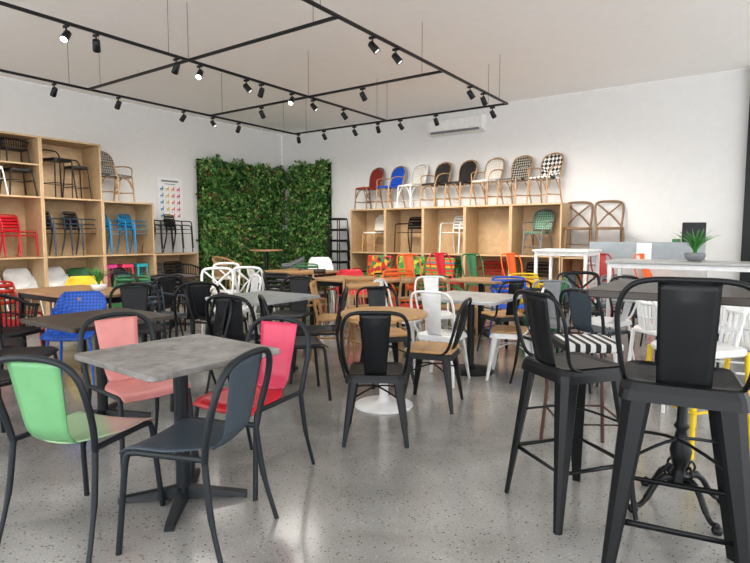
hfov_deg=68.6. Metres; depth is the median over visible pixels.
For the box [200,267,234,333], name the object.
chair
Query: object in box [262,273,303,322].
dining chair
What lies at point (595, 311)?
chair
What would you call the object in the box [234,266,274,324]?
chair
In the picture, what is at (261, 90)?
track spotlight
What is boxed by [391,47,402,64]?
track spotlight
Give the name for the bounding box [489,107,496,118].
track spotlight
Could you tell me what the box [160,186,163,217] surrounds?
picture
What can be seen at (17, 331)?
tub chair
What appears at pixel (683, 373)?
bar stool
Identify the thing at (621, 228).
chair
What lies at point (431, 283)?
metal chair
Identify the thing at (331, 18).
track
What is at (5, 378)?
dining chair
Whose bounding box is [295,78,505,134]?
track
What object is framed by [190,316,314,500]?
dining chair
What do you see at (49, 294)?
dining table
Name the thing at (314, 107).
track spotlight
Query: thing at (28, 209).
shelving unit
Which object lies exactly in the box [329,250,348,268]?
bar stool
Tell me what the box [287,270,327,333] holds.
wooden chair
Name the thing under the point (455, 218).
chair
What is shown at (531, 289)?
dining chair
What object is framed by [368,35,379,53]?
track spotlight
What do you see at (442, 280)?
wooden chair
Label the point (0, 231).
chair
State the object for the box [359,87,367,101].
track spotlight
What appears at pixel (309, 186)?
garden
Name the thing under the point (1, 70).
track
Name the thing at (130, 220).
dining chair
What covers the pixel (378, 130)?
track spotlight
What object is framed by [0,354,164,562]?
dining chair
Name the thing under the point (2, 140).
chair
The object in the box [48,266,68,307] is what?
dining chair
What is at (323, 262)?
dining chair
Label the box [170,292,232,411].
dining chair
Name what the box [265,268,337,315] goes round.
dining table
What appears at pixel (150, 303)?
dining chair
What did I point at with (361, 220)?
shelving unit
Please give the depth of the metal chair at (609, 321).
5.77 m
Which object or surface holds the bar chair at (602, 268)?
on the floor
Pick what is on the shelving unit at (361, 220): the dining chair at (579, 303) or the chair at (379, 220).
the chair at (379, 220)
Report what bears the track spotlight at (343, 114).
hanging from the track at (2, 3)
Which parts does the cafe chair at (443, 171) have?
seat, backrest, frame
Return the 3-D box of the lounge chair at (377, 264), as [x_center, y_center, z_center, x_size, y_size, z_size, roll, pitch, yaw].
[-0.057,-0.013,10.494,0.650,0.959,0.509,4,7,43]
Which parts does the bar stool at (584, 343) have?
leg, foot rail, seat, leg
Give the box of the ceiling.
[0,0,749,134]
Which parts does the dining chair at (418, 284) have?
frame, backrest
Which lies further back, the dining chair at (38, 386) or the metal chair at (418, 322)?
the metal chair at (418, 322)
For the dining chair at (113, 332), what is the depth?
3.35 m
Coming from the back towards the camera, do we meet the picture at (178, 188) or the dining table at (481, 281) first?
the picture at (178, 188)
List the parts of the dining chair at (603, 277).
backrest, frame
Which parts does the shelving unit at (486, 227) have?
panel, panel, panel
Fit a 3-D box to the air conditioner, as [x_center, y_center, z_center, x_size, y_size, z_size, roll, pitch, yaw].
[1.661,-3.197,11.296,1.240,0.330,0.210,3,6,35]
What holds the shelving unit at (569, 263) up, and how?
on the floor
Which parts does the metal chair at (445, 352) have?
leg, leg, seat, leg, frame, leg, backrest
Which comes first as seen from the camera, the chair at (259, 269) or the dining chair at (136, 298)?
the dining chair at (136, 298)
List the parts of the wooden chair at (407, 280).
leg, seat, backrest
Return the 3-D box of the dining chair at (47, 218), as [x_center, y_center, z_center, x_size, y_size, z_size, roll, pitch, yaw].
[-5.490,-0.867,9.364,0.448,0.685,0.442,1,5,7]
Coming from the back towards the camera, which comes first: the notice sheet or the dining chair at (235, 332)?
the notice sheet
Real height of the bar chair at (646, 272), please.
1.072 m
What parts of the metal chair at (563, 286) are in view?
backrest, frame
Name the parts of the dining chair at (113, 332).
leg, backrest, frame, seat, leg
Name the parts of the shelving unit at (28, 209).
panel, panel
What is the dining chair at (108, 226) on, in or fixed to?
on the shelving unit at (138, 211)
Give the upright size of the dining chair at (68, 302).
0.814 m
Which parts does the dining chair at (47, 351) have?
frame, seat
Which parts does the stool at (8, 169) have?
leg, seat, foot rail, leg, leg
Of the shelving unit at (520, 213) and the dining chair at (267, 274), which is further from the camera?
the shelving unit at (520, 213)
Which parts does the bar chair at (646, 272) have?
frame, backrest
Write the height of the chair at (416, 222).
0.775 m
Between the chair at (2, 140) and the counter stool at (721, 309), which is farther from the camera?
the chair at (2, 140)
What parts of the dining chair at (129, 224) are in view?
backrest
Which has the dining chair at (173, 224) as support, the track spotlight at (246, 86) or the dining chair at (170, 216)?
the dining chair at (170, 216)
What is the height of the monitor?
0.630 m
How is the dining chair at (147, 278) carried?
on the floor
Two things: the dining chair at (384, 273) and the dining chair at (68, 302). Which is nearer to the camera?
the dining chair at (68, 302)
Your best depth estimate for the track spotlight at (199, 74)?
6.26 m
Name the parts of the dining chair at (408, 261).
backrest, frame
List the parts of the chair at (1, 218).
backrest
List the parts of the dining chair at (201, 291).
leg, seat, frame, backrest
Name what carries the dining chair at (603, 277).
on the floor
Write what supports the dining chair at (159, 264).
on the shelving unit at (190, 258)
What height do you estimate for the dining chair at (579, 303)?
0.870 m
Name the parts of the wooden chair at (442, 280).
backrest, leg, seat, leg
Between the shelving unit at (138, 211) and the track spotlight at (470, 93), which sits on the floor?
the shelving unit at (138, 211)
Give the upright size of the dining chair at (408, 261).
1.072 m
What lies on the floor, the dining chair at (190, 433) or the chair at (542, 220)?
the dining chair at (190, 433)
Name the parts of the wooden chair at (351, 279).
leg, backrest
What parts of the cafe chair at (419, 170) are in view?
leg, seat, backrest, frame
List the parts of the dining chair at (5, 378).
seat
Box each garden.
[194,152,289,293]
[281,158,332,288]
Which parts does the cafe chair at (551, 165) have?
leg, leg, seat, leg, backrest, frame, leg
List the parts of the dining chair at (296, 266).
backrest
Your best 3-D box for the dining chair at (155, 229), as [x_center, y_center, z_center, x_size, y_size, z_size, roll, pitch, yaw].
[-4.349,-1.007,10.988,0.459,0.702,0.452,1,5,7]
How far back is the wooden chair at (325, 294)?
8.36 m
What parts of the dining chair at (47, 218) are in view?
backrest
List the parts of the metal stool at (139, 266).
seat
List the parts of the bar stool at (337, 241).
seat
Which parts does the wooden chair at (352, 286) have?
leg, backrest, seat, leg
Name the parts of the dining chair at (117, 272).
backrest, frame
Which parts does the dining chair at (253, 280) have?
backrest, frame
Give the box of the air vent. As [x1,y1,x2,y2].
[430,127,478,134]
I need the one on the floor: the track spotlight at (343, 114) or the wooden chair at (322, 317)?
the wooden chair at (322, 317)
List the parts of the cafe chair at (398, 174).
seat, backrest, frame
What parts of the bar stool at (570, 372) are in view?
leg, backrest, frame, leg, foot rail, seat, leg, leg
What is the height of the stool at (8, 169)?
0.442 m
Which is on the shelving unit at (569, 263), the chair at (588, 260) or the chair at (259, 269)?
the chair at (588, 260)
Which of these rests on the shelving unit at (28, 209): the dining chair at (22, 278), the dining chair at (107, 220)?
the dining chair at (22, 278)
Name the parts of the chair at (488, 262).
backrest, frame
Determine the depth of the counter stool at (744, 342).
3.61 m
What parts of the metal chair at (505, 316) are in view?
leg, seat, leg, frame, backrest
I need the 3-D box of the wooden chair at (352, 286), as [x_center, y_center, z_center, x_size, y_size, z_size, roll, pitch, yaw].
[-0.018,0.448,5.740,0.424,0.840,0.495,-3,6,-30]
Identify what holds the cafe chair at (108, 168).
on the shelving unit at (138, 211)
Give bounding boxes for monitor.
[681,222,705,241]
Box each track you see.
[0,1,386,121]
[0,42,294,134]
[88,15,340,90]
[209,70,442,116]
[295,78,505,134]
[302,0,507,104]
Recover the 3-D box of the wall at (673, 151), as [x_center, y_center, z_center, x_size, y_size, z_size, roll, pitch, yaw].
[4.085,-1.456,9.931,15.800,3.930,0.100,3,6,35]
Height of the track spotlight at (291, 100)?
0.172 m
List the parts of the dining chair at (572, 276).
backrest, frame, seat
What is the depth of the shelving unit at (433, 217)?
11.57 m
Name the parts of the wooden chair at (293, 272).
backrest, seat, leg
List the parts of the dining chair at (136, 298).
backrest, frame, seat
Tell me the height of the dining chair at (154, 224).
0.702 m
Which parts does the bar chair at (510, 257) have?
backrest, frame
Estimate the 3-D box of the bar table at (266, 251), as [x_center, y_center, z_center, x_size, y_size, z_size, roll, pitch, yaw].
[-2.250,-0.138,11.429,0.700,1.050,0.700,3,6,35]
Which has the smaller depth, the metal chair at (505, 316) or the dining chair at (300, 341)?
the dining chair at (300, 341)
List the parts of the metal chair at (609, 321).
seat, leg, frame, backrest, leg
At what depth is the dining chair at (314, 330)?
5.02 m
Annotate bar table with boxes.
[249,249,282,272]
[532,248,601,316]
[586,279,749,535]
[605,258,749,336]
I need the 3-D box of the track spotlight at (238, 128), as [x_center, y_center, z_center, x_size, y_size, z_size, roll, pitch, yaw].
[-2.368,-2.658,9.528,0.122,0.172,0.074,5,7,45]
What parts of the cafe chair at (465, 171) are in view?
seat, leg, backrest, frame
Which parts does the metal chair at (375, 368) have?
leg, leg, backrest, frame, seat, leg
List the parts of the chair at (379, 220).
seat, backrest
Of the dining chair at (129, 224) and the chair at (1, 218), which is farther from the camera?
the dining chair at (129, 224)
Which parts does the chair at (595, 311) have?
frame, seat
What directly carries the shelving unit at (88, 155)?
on the floor
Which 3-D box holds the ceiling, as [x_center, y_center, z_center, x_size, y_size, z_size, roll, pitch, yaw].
[-0.102,-2.961,3.803,15.800,0.100,14.500,3,6,35]
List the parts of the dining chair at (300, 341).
frame, seat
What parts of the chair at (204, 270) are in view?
leg, frame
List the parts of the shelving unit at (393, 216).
panel, panel, panel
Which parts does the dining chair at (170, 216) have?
backrest, frame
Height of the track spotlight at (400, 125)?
0.172 m
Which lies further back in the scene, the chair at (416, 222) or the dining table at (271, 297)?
the chair at (416, 222)
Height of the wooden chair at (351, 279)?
0.840 m
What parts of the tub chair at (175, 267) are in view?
backrest, rail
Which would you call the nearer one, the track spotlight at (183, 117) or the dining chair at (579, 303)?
the dining chair at (579, 303)
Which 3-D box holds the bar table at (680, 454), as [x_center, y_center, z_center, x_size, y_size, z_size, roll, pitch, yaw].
[1.500,0.577,2.678,0.760,1.100,0.760,3,6,35]
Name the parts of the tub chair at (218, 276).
rail, backrest, seat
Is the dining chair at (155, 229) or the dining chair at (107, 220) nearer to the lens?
the dining chair at (107, 220)
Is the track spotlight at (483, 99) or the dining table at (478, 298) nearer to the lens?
the dining table at (478, 298)
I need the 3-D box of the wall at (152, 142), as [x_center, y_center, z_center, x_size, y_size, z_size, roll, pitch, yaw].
[-6.614,-1.337,8.516,0.100,3.930,14.500,3,6,35]
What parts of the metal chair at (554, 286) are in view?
frame, backrest, seat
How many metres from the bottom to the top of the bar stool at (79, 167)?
0.724 m
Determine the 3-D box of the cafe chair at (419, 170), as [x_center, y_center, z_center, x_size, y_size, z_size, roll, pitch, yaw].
[0.806,-2.046,11.758,0.552,0.964,0.481,-4,6,-39]
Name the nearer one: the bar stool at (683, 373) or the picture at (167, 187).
the bar stool at (683, 373)
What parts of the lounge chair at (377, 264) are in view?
backrest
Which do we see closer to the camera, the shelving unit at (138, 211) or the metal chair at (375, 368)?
the metal chair at (375, 368)
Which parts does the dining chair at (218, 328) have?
leg, frame, backrest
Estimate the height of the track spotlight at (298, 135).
0.172 m
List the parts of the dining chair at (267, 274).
frame, backrest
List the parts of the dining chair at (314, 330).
seat, backrest, leg, frame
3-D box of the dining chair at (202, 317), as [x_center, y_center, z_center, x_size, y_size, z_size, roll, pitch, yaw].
[-1.677,0.426,5.861,0.549,0.870,0.490,1,5,10]
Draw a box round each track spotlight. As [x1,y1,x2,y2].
[50,83,57,96]
[59,24,71,42]
[92,33,100,52]
[114,97,121,109]
[171,57,179,74]
[179,111,186,121]
[195,65,203,79]
[210,117,216,127]
[235,123,240,132]
[243,79,252,93]
[257,83,264,97]
[259,107,265,118]
[288,93,294,105]
[297,134,300,143]
[310,99,317,111]
[341,108,347,119]
[352,126,357,135]
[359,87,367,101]
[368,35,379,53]
[376,123,380,132]
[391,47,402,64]
[398,120,403,129]
[433,115,438,125]
[466,85,474,99]
[480,92,487,105]
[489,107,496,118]
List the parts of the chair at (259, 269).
frame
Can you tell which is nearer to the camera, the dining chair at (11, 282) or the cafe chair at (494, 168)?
the dining chair at (11, 282)
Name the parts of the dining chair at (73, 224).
backrest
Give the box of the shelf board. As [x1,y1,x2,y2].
[0,160,38,167]
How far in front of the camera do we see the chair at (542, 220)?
10.31 m
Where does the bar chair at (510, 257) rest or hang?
on the floor
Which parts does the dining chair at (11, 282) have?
backrest, frame, seat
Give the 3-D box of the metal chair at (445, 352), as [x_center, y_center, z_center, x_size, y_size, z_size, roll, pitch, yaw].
[0.493,0.553,4.370,0.498,0.862,0.431,2,5,20]
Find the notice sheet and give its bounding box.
[636,243,651,258]
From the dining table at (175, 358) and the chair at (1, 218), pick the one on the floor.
the dining table at (175, 358)
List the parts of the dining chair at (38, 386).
leg, backrest, frame, leg, seat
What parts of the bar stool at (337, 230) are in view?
seat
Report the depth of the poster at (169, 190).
11.64 m
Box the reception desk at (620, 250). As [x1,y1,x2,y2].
[588,242,706,322]
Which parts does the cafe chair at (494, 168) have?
seat, leg, backrest, frame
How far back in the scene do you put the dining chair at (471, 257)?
8.40 m
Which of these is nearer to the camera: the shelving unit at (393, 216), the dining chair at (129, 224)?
the dining chair at (129, 224)
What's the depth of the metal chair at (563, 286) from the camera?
6.28 m
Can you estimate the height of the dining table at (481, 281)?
0.750 m
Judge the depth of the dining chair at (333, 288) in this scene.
9.38 m
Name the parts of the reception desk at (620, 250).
screen panel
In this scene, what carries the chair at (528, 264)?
on the shelving unit at (520, 213)
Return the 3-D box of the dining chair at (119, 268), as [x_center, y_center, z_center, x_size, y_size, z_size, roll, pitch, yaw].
[-3.627,0.216,8.348,0.549,0.870,0.490,0,5,0]
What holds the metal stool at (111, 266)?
on the shelving unit at (138, 211)
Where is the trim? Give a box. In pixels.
[739,101,749,283]
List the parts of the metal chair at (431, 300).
backrest, leg, frame, seat, leg, leg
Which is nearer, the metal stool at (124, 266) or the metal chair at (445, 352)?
the metal chair at (445, 352)
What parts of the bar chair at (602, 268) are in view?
frame, backrest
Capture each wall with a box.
[0,76,282,266]
[282,68,749,312]
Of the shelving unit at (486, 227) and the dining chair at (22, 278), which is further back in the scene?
the shelving unit at (486, 227)
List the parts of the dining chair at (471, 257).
backrest, frame, seat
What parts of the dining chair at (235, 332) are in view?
leg, backrest, frame, seat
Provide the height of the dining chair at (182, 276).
0.816 m
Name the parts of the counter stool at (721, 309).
seat, foot rail, backrest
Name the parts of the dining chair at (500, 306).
leg, backrest, frame, seat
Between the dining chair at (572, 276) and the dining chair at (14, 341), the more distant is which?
the dining chair at (572, 276)
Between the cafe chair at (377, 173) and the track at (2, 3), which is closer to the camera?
the track at (2, 3)
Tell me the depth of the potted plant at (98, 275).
5.94 m
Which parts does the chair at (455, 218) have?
backrest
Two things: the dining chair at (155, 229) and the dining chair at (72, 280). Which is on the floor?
the dining chair at (72, 280)
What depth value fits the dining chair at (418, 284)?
7.42 m
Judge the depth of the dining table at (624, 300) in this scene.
5.16 m
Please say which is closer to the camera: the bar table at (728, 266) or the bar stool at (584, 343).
the bar stool at (584, 343)
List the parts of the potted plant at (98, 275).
pot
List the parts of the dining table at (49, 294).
leg, leg, leg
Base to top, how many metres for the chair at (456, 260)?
0.816 m
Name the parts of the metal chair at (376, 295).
backrest, frame, leg, seat, leg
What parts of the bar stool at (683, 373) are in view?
leg, foot rail, frame, seat, backrest, leg, leg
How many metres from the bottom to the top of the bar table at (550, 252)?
1.140 m
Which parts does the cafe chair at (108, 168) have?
backrest, leg, seat, leg, armrest, leg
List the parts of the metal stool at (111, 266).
seat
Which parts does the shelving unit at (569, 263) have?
panel, panel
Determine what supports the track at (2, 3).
hanging from the ceiling
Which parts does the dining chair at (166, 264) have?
frame, backrest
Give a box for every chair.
[0,137,29,162]
[0,214,38,253]
[0,218,38,256]
[0,231,6,253]
[0,278,9,317]
[0,281,45,345]
[0,293,44,346]
[0,332,64,399]
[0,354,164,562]
[0,369,11,432]
[1,308,41,346]
[2,337,25,346]
[3,268,44,314]
[39,291,106,385]
[45,211,73,250]
[46,221,73,255]
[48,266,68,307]
[61,217,94,255]
[62,211,95,249]
[65,276,102,285]
[67,267,92,276]
[78,311,198,467]
[100,151,134,201]
[105,214,127,249]
[105,223,127,254]
[106,275,152,322]
[108,283,166,339]
[111,271,165,335]
[112,267,156,307]
[115,346,278,562]
[116,218,145,253]
[117,214,147,249]
[127,281,191,338]
[141,224,173,252]
[142,220,173,248]
[148,275,183,340]
[150,274,194,333]
[157,262,163,274]
[163,214,193,247]
[163,218,192,252]
[163,261,193,297]
[169,281,219,337]
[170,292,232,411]
[173,263,201,306]
[185,280,247,334]
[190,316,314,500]
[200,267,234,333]
[205,294,260,393]
[211,256,244,292]
[211,262,240,307]
[214,274,261,334]
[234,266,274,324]
[246,269,278,314]
[246,273,291,322]
[258,294,331,400]
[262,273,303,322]
[270,275,318,350]
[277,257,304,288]
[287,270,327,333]
[290,286,348,383]
[295,263,318,268]
[299,269,328,323]
[308,257,333,301]
[309,280,356,361]
[322,267,360,313]
[336,269,366,311]
[340,276,374,348]
[340,311,410,447]
[345,282,402,362]
[354,168,383,208]
[354,255,391,304]
[356,286,413,388]
[362,213,383,251]
[374,278,422,361]
[375,166,405,208]
[382,269,423,304]
[386,256,424,302]
[388,277,424,330]
[394,217,421,252]
[396,164,427,207]
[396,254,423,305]
[404,297,471,413]
[410,290,469,387]
[414,276,455,340]
[415,257,454,291]
[415,275,464,334]
[419,162,451,206]
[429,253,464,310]
[438,277,477,343]
[439,216,462,253]
[444,160,477,205]
[454,259,461,290]
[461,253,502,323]
[469,157,504,205]
[475,260,505,291]
[477,280,531,358]
[486,287,544,380]
[489,276,527,334]
[496,155,532,204]
[501,253,529,312]
[508,273,542,312]
[509,288,591,393]
[519,262,548,303]
[520,277,567,353]
[522,209,554,254]
[526,152,563,203]
[532,280,571,351]
[556,271,610,337]
[559,288,630,386]
[562,271,605,353]
[563,201,593,256]
[580,260,588,287]
[584,302,635,362]
[590,253,621,316]
[594,200,624,241]
[599,274,646,339]
[607,275,651,350]
[631,253,651,321]
[716,319,719,366]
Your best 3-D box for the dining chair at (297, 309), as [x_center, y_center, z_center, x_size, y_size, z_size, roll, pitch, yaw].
[-0.945,0.382,6.382,0.490,0.870,0.549,1,5,10]
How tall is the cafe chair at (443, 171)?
0.964 m
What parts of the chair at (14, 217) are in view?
backrest, frame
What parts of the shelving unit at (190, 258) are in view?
panel, panel, panel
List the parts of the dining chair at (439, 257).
backrest, frame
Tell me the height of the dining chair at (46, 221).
0.685 m
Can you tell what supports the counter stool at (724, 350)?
on the floor
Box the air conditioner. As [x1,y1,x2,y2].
[427,114,485,137]
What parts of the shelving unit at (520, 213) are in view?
panel, panel, panel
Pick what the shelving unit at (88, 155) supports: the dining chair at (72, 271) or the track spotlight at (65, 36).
the dining chair at (72, 271)
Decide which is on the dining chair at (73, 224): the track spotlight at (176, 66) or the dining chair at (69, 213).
the dining chair at (69, 213)
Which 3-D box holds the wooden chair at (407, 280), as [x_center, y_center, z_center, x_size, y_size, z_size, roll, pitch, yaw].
[0.368,0.348,6.922,0.424,0.840,0.495,-3,6,-30]
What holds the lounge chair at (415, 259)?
on the floor
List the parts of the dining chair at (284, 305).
frame, seat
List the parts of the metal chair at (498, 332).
leg, leg, seat, leg, leg, frame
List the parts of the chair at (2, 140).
leg, seat, backrest, rail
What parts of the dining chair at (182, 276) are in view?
backrest, frame, seat, leg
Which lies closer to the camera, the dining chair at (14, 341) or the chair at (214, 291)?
the dining chair at (14, 341)
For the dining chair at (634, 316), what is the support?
on the floor
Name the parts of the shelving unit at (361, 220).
panel, panel, panel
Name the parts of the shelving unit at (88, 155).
panel, panel, panel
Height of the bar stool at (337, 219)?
0.742 m
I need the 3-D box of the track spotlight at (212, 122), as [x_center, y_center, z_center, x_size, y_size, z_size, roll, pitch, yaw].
[-2.661,-2.619,9.064,0.122,0.172,0.074,2,5,25]
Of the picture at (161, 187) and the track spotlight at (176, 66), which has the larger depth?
the picture at (161, 187)
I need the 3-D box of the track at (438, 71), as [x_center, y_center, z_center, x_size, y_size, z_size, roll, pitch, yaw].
[-0.941,-2.922,7.765,4.330,0.644,0.030,3,6,35]
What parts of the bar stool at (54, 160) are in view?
leg, seat, foot rail, leg, leg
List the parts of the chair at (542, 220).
leg, seat, backrest, frame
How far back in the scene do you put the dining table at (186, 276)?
8.13 m
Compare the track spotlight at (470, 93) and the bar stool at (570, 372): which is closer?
the bar stool at (570, 372)
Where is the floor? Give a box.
[0,288,749,562]
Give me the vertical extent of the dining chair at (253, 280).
0.870 m
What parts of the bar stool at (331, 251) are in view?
seat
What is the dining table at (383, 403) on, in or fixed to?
on the floor
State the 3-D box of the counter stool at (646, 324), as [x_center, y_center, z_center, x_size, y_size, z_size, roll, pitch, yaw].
[2.346,0.506,4.424,0.536,0.949,0.477,-1,5,-15]
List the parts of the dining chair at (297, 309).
seat, frame, backrest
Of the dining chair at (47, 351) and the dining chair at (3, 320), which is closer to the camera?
the dining chair at (47, 351)
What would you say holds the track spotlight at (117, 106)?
hanging from the track at (1, 70)
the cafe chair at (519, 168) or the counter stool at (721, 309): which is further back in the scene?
the cafe chair at (519, 168)
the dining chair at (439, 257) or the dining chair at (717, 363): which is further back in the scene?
the dining chair at (439, 257)
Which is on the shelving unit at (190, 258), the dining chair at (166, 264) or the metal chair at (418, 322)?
the dining chair at (166, 264)
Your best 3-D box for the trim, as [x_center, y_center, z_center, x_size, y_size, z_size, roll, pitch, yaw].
[5.873,-1.340,8.550,0.220,3.930,0.120,3,6,35]
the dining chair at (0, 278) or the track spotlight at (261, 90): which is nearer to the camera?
the track spotlight at (261, 90)
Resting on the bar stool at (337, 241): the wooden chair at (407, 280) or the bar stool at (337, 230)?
the bar stool at (337, 230)
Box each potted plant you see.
[85,266,113,290]
[674,229,719,261]
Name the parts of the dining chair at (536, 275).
frame, backrest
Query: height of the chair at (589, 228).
1.010 m
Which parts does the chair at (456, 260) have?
backrest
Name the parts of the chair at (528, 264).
frame, backrest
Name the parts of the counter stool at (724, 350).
leg, foot rail, leg, seat, backrest, rail, leg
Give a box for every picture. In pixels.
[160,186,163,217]
[166,186,169,215]
[171,187,174,217]
[177,187,179,216]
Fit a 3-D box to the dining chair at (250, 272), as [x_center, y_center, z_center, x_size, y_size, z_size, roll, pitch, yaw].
[-1.931,0.150,9.446,0.521,0.814,0.484,0,5,0]
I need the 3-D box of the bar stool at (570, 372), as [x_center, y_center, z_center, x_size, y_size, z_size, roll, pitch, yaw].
[0.967,0.580,2.717,0.472,1.086,0.457,-2,5,-18]
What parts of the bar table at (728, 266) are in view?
leg, leg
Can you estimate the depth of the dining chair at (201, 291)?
5.82 m
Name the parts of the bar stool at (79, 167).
leg, leg, seat, leg, leg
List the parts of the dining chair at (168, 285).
backrest, frame, leg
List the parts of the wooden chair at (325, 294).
backrest, leg, leg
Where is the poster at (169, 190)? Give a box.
[157,176,182,220]
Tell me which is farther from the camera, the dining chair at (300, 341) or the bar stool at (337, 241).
the bar stool at (337, 241)
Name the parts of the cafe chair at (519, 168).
leg, seat, leg, backrest, frame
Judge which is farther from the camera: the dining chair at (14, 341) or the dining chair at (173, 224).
the dining chair at (173, 224)
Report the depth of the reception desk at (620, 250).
8.30 m
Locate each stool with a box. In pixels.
[0,166,8,194]
[0,167,37,195]
[42,149,77,197]
[62,159,91,198]
[107,264,121,303]
[116,264,134,283]
[132,263,148,282]
[327,218,349,249]
[327,229,349,260]
[327,261,347,290]
[328,240,349,269]
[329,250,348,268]
[505,289,637,534]
[539,334,624,442]
[601,276,749,562]
[627,300,664,412]
[646,301,749,459]
[715,307,749,374]
[724,306,749,368]
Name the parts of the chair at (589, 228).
leg, seat, frame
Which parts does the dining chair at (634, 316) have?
frame, backrest, seat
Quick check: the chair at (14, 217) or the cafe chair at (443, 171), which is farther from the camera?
the cafe chair at (443, 171)
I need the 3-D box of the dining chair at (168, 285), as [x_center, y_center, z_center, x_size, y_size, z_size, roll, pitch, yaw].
[-2.696,0.352,6.740,0.549,0.870,0.490,3,6,30]
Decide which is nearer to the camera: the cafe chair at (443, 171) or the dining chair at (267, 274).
the dining chair at (267, 274)
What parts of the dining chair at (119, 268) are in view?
frame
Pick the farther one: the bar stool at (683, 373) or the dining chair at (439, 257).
the dining chair at (439, 257)
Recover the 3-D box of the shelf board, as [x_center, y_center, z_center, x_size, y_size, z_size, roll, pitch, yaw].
[-5.930,-1.866,8.665,0.560,0.024,0.930,3,6,35]
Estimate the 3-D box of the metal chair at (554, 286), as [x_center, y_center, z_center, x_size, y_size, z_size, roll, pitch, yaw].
[1.862,0.429,5.840,0.431,0.862,0.498,2,5,20]
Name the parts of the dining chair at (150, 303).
frame, backrest, seat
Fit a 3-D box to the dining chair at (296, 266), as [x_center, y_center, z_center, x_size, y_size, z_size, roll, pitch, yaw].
[-1.300,0.082,10.258,0.526,0.816,0.534,0,5,0]
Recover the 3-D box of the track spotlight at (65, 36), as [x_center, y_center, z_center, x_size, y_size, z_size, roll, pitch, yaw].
[-2.852,-2.281,5.068,0.078,0.172,0.123,0,5,2]
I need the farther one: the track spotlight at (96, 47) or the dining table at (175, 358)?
the track spotlight at (96, 47)
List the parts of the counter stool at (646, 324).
leg, seat, rail, backrest, leg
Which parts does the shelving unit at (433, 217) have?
panel, panel, panel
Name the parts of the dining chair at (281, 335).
seat, leg, backrest, frame, leg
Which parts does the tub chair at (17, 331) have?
backrest, rail, seat, leg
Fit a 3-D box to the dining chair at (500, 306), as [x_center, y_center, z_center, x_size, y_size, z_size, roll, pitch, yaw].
[1.750,0.355,7.020,0.526,0.816,0.534,0,5,0]
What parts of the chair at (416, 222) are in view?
backrest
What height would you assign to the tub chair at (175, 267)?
0.799 m
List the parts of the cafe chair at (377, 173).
seat, backrest, frame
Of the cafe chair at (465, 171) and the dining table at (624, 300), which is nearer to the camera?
the dining table at (624, 300)
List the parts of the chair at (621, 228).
leg, seat, frame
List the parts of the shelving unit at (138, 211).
panel, panel, panel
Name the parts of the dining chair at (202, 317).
leg, backrest, frame, seat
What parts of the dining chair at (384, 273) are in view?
frame, backrest, seat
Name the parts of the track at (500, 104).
rail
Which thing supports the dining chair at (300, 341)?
on the floor
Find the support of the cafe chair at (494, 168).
on the shelving unit at (486, 227)
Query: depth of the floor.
3.00 m
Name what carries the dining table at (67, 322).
on the floor
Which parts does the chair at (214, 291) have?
seat, frame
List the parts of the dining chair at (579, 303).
backrest, frame, seat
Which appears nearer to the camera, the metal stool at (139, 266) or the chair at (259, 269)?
the chair at (259, 269)
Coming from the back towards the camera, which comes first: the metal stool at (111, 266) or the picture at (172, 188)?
the picture at (172, 188)
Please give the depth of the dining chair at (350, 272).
8.60 m
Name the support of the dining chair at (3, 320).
on the floor
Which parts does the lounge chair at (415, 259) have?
backrest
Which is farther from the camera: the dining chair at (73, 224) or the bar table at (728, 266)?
the dining chair at (73, 224)
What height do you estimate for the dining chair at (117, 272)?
0.870 m
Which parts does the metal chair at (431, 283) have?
backrest, frame, seat, leg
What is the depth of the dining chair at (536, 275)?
7.82 m
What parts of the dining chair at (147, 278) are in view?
seat, backrest, frame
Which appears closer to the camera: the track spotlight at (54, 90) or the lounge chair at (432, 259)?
the track spotlight at (54, 90)
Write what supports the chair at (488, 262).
on the shelving unit at (486, 227)
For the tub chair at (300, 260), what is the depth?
10.74 m
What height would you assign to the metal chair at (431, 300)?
0.862 m
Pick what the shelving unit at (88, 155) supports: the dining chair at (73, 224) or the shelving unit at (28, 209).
the dining chair at (73, 224)
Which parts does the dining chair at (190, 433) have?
seat, leg, frame, backrest, leg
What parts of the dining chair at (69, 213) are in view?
backrest, frame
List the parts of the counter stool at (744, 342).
leg, backrest, rail, seat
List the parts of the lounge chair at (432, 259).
backrest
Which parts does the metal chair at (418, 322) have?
backrest, frame, seat, leg, leg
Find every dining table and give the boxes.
[15,285,148,372]
[20,307,174,416]
[74,334,279,531]
[137,274,205,329]
[205,290,319,369]
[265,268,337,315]
[309,275,404,329]
[341,306,426,414]
[417,291,522,376]
[449,276,513,336]
[611,299,656,361]
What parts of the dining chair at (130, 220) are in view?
backrest, frame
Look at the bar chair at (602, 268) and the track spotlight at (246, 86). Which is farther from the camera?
the bar chair at (602, 268)
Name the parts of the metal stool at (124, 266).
seat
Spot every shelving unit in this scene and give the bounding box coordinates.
[0,131,47,318]
[39,136,105,314]
[103,201,155,308]
[155,252,198,299]
[350,208,384,272]
[385,207,422,296]
[423,206,464,291]
[464,204,510,303]
[509,203,571,303]
[561,256,588,310]
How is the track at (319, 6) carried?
hanging from the ceiling
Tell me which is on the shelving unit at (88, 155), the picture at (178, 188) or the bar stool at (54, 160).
the bar stool at (54, 160)
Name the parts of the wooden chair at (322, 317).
leg, backrest, leg, seat, leg, leg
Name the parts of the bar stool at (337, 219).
seat, leg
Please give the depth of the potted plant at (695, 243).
6.43 m
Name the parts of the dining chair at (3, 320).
seat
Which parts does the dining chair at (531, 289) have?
leg, backrest, frame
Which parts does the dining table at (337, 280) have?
leg, leg, leg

